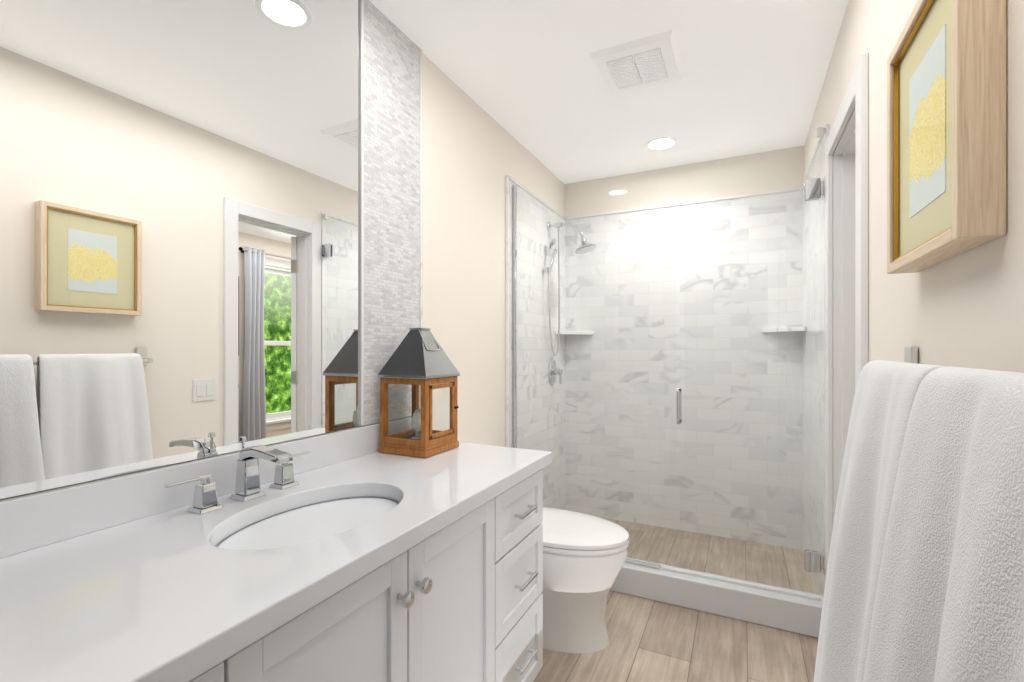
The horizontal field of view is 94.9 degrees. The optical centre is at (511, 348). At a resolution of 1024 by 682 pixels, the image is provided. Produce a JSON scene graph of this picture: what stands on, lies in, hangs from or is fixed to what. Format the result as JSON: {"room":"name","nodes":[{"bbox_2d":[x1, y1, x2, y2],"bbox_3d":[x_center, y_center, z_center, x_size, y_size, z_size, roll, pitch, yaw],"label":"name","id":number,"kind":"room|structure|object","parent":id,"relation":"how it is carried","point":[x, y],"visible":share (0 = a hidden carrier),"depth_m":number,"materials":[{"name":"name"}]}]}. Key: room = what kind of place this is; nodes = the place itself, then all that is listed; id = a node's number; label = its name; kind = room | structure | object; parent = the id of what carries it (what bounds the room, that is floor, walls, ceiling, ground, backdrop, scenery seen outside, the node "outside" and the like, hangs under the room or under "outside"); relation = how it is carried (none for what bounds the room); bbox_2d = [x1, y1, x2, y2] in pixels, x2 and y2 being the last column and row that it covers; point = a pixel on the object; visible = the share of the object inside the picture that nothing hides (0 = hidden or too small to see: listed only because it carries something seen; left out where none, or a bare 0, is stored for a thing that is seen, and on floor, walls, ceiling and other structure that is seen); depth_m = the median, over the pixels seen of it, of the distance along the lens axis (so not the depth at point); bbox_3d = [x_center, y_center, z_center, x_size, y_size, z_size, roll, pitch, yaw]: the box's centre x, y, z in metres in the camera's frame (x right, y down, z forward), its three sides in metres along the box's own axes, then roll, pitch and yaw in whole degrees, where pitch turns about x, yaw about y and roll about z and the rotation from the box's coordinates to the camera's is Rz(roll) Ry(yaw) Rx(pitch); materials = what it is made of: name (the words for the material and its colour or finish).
{"room":"bathroom","nodes":[
{"label":"bathroom","id":0,"kind":"room"},
{"bbox_2d":[0,54,564,500],"bbox_3d":[-0.423,0.006,1.958,0.120,2.440,3.686,0,0,26],"label":"wall","id":1,"kind":"structure","parent":0,"point":[474,154],"depth_m":2.26,"materials":[{"name":"white paint"}]},
{"bbox_2d":[0,0,358,498],"bbox_3d":[-0.787,-0.473,1.070,0.006,1.478,1.194,0,0,26],"label":"vanity mirror","id":2,"kind":"object","parent":1,"relation":"attached to","point":[179,231],"visible":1,"depth_m":1.08,"materials":[{"name":"clear glass"}]},
{"bbox_2d":[0,416,411,555],"bbox_3d":[-0.703,0.317,1.221,0.020,0.097,1.540,0,0,26],"label":"backsplash","id":3,"kind":"structure","parent":1,"relation":"attached to","point":[46,517],"depth_m":0.99,"materials":[{"name":"white stone"}]},
{"bbox_2d":[359,0,422,425],"bbox_3d":[-0.444,-0.474,1.760,0.016,1.480,0.344,0,0,26],"label":"wall","id":4,"kind":"structure","parent":1,"relation":"attached to","point":[390,183],"depth_m":1.73,"materials":[{"name":"tile"}]},
{"bbox_2d":[506,175,566,446],"bbox_3d":[0.176,0.133,3.023,0.018,2.186,0.930,0,0,26],"label":"trim","id":5,"kind":"structure","parent":1,"relation":"attached to","point":[508,177],"depth_m":2.60,"materials":[{"name":"stone"}]},
{"bbox_2d":[509,180,564,509],"bbox_3d":[0.182,0.141,3.046,0.010,2.170,0.941,0,0,26],"label":"tile","id":6,"kind":"structure","parent":1,"relation":"attached to","point":[539,389],"depth_m":3.01,"materials":[{"name":"stone"}]},
{"bbox_2d":[543,222,596,385],"bbox_3d":[0.399,-0.296,3.099,0.330,1.105,0.237,0,0,26],"label":"fittings","id":7,"kind":"object","parent":6,"relation":"attached to","point":[586,248],"depth_m":3.10,"materials":[{"name":"silver metal"}]},
{"bbox_2d":[555,331,593,334],"bbox_3d":[0.443,-0.108,3.321,0.215,0.024,0.215,0,0,26],"label":"shower shelf","id":8,"kind":"object","parent":1,"relation":"attached to","point":[576,332],"depth_m":3.31,"materials":[{"name":"stone"}]},
{"bbox_2d":[369,0,848,183],"bbox_3d":[0.311,-1.244,1.599,1.755,0.060,3.686,0,0,26],"label":"ceiling","id":9,"kind":"structure","parent":0,"point":[526,75],"depth_m":2.06,"materials":[{"name":"white paint"}]},
{"bbox_2d":[589,29,682,95],"bbox_3d":[0.539,-1.200,2.013,0.330,0.028,0.340,0,0,26],"label":"ceiling vent","id":10,"kind":"object","parent":9,"relation":"in","point":[643,63],"visible":1,"depth_m":1.97,"materials":[{"name":"white plastic"}]},
{"bbox_2d":[645,137,677,150],"bbox_3d":[0.886,-1.210,2.790,0.188,0.006,0.188,0,0,26],"label":"recessed light","id":11,"kind":"object","parent":9,"relation":"in","point":[660,143],"visible":1,"depth_m":2.78,"materials":[{"name":"white plastic"}]},
{"bbox_2d":[533,590,818,681],"bbox_3d":[0.311,1.256,1.599,1.755,0.060,3.686,0,0,26],"label":"floor","id":12,"kind":"structure","parent":0,"point":[652,641],"depth_m":1.89,"materials":[{"name":"brown wood"}]},
{"bbox_2d":[172,460,551,681],"bbox_3d":[-0.449,0.816,1.097,0.584,0.819,1.516,0,0,26],"label":"bathroom vanity","id":13,"kind":"object","parent":12,"relation":"on","point":[462,601],"depth_m":1.07,"materials":[{"name":"white painted wood"},{"name":"chrome"}]},
{"bbox_2d":[0,442,551,681],"bbox_3d":[-0.453,0.386,1.099,0.575,0.041,1.540,0,0,26],"label":"countertop","id":14,"kind":"structure","parent":13,"relation":"on","point":[146,599],"depth_m":0.77,"materials":[{"name":"white stone"}]},
{"bbox_2d":[160,444,299,511],"bbox_3d":[-0.614,0.303,1.108,0.167,0.126,0.313,0,0,26],"label":"faucet","id":15,"kind":"object","parent":14,"relation":"on","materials":[{"name":"silver metal"}]},
{"bbox_2d":[200,484,411,559],"bbox_3d":[-0.439,0.476,1.067,0.342,0.162,0.495,0,0,26],"label":"sink","id":16,"kind":"object","parent":14,"relation":"in","point":[282,531],"depth_m":1.09,"materials":[{"name":"white ceramic"}]},
{"bbox_2d":[378,328,459,457],"bbox_3d":[-0.331,0.146,1.690,0.209,0.437,0.208,0,0,26],"label":"lantern","id":17,"kind":"object","parent":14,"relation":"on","point":[419,356],"visible":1,"depth_m":1.64,"materials":[{"name":"brown wood"}]},
{"bbox_2d":[540,507,628,652],"bbox_3d":[0.134,0.876,2.078,0.759,0.700,0.464,0,0,26],"label":"toilet","id":18,"kind":"object","parent":12,"relation":"on","point":[584,557],"visible":0.42,"depth_m":1.89,"materials":[{"name":"white ceramic"}]},
{"bbox_2d":[513,127,824,637],"bbox_3d":[0.679,0.137,2.351,1.491,2.178,0.120,0,0,26],"label":"shower enclosure","id":19,"kind":"object","parent":12,"relation":"on","point":[790,610],"visible":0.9,"depth_m":2.19,"materials":[{"name":"clear glass"}]},
{"bbox_2d":[599,517,814,593],"bbox_3d":[0.885,1.216,2.771,1.495,0.020,0.816,0,0,26],"label":"shower pan","id":20,"kind":"object","parent":12,"relation":"on","point":[699,561],"depth_m":2.73,"materials":[{"name":"brown tile"}]},
{"bbox_2d":[565,146,803,217],"bbox_3d":[1.096,0.006,3.200,1.515,2.440,0.120,0,0,26],"label":"wall","id":21,"kind":"structure","parent":0,"point":[649,195],"depth_m":3.09,"materials":[{"name":"white paint"}]},
{"bbox_2d":[567,188,798,219],"bbox_3d":[1.065,-0.952,3.139,1.515,0.016,0.018,0,0,26],"label":"trim","id":22,"kind":"structure","parent":21,"relation":"attached to","point":[797,189],"depth_m":3.09,"materials":[{"name":"stone"}]},
{"bbox_2d":[565,190,801,549],"bbox_3d":[1.067,0.141,3.142,1.515,2.170,0.010,0,0,26],"label":"tile","id":23,"kind":"structure","parent":21,"relation":"attached to","point":[664,330],"depth_m":3.08,"materials":[{"name":"stone"}]},
{"bbox_2d":[804,0,1023,372],"bbox_3d":[1.486,0.006,2.139,0.120,2.440,5.690,0,0,26],"label":"wall","id":24,"kind":"structure","parent":0,"point":[965,309],"depth_m":0.92,"materials":[{"name":"white paint"}]},
{"bbox_2d":[762,327,806,332],"bbox_3d":[1.591,-0.108,2.759,0.215,0.024,0.215,0,0,26],"label":"shower shelf","id":25,"kind":"object","parent":24,"relation":"attached to","point":[797,329],"depth_m":2.73,"materials":[{"name":"stone"}]},
{"bbox_2d":[799,124,828,190],"bbox_3d":[1.535,-0.952,2.398,0.018,0.016,0.857,0,0,26],"label":"trim","id":26,"kind":"structure","parent":24,"relation":"attached to","point":[827,125],"depth_m":2.30,"materials":[{"name":"stone"}]},
{"bbox_2d":[802,127,828,596],"bbox_3d":[1.546,0.141,2.409,0.010,2.170,0.886,0,0,26],"label":"tile","id":27,"kind":"structure","parent":24,"relation":"attached to","point":[816,314],"depth_m":2.34,"materials":[{"name":"stone"}]},
{"bbox_2d":[825,53,867,580],"bbox_3d":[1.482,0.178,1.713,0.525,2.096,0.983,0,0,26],"label":"door frame","id":28,"kind":"structure","parent":24,"relation":"attached to","point":[846,252],"depth_m":1.89,"materials":[{"name":"white wood"}]},
{"bbox_2d":[814,346,1023,681],"bbox_3d":[0.573,0.387,0.655,0.213,0.783,0.938,0,0,26],"label":"towel","id":29,"kind":"object","parent":24,"relation":"attached to","point":[924,581],"visible":1,"depth_m":0.58,"materials":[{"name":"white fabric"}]},
{"bbox_2d":[887,0,1005,273],"bbox_3d":[0.750,-0.389,0.835,0.053,0.460,0.370,0,0,26],"label":"picture frame","id":30,"kind":"object","parent":24,"relation":"attached to","point":[946,130],"visible":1,"depth_m":0.76,"materials":[{"name":"brown wood"}]}
]}

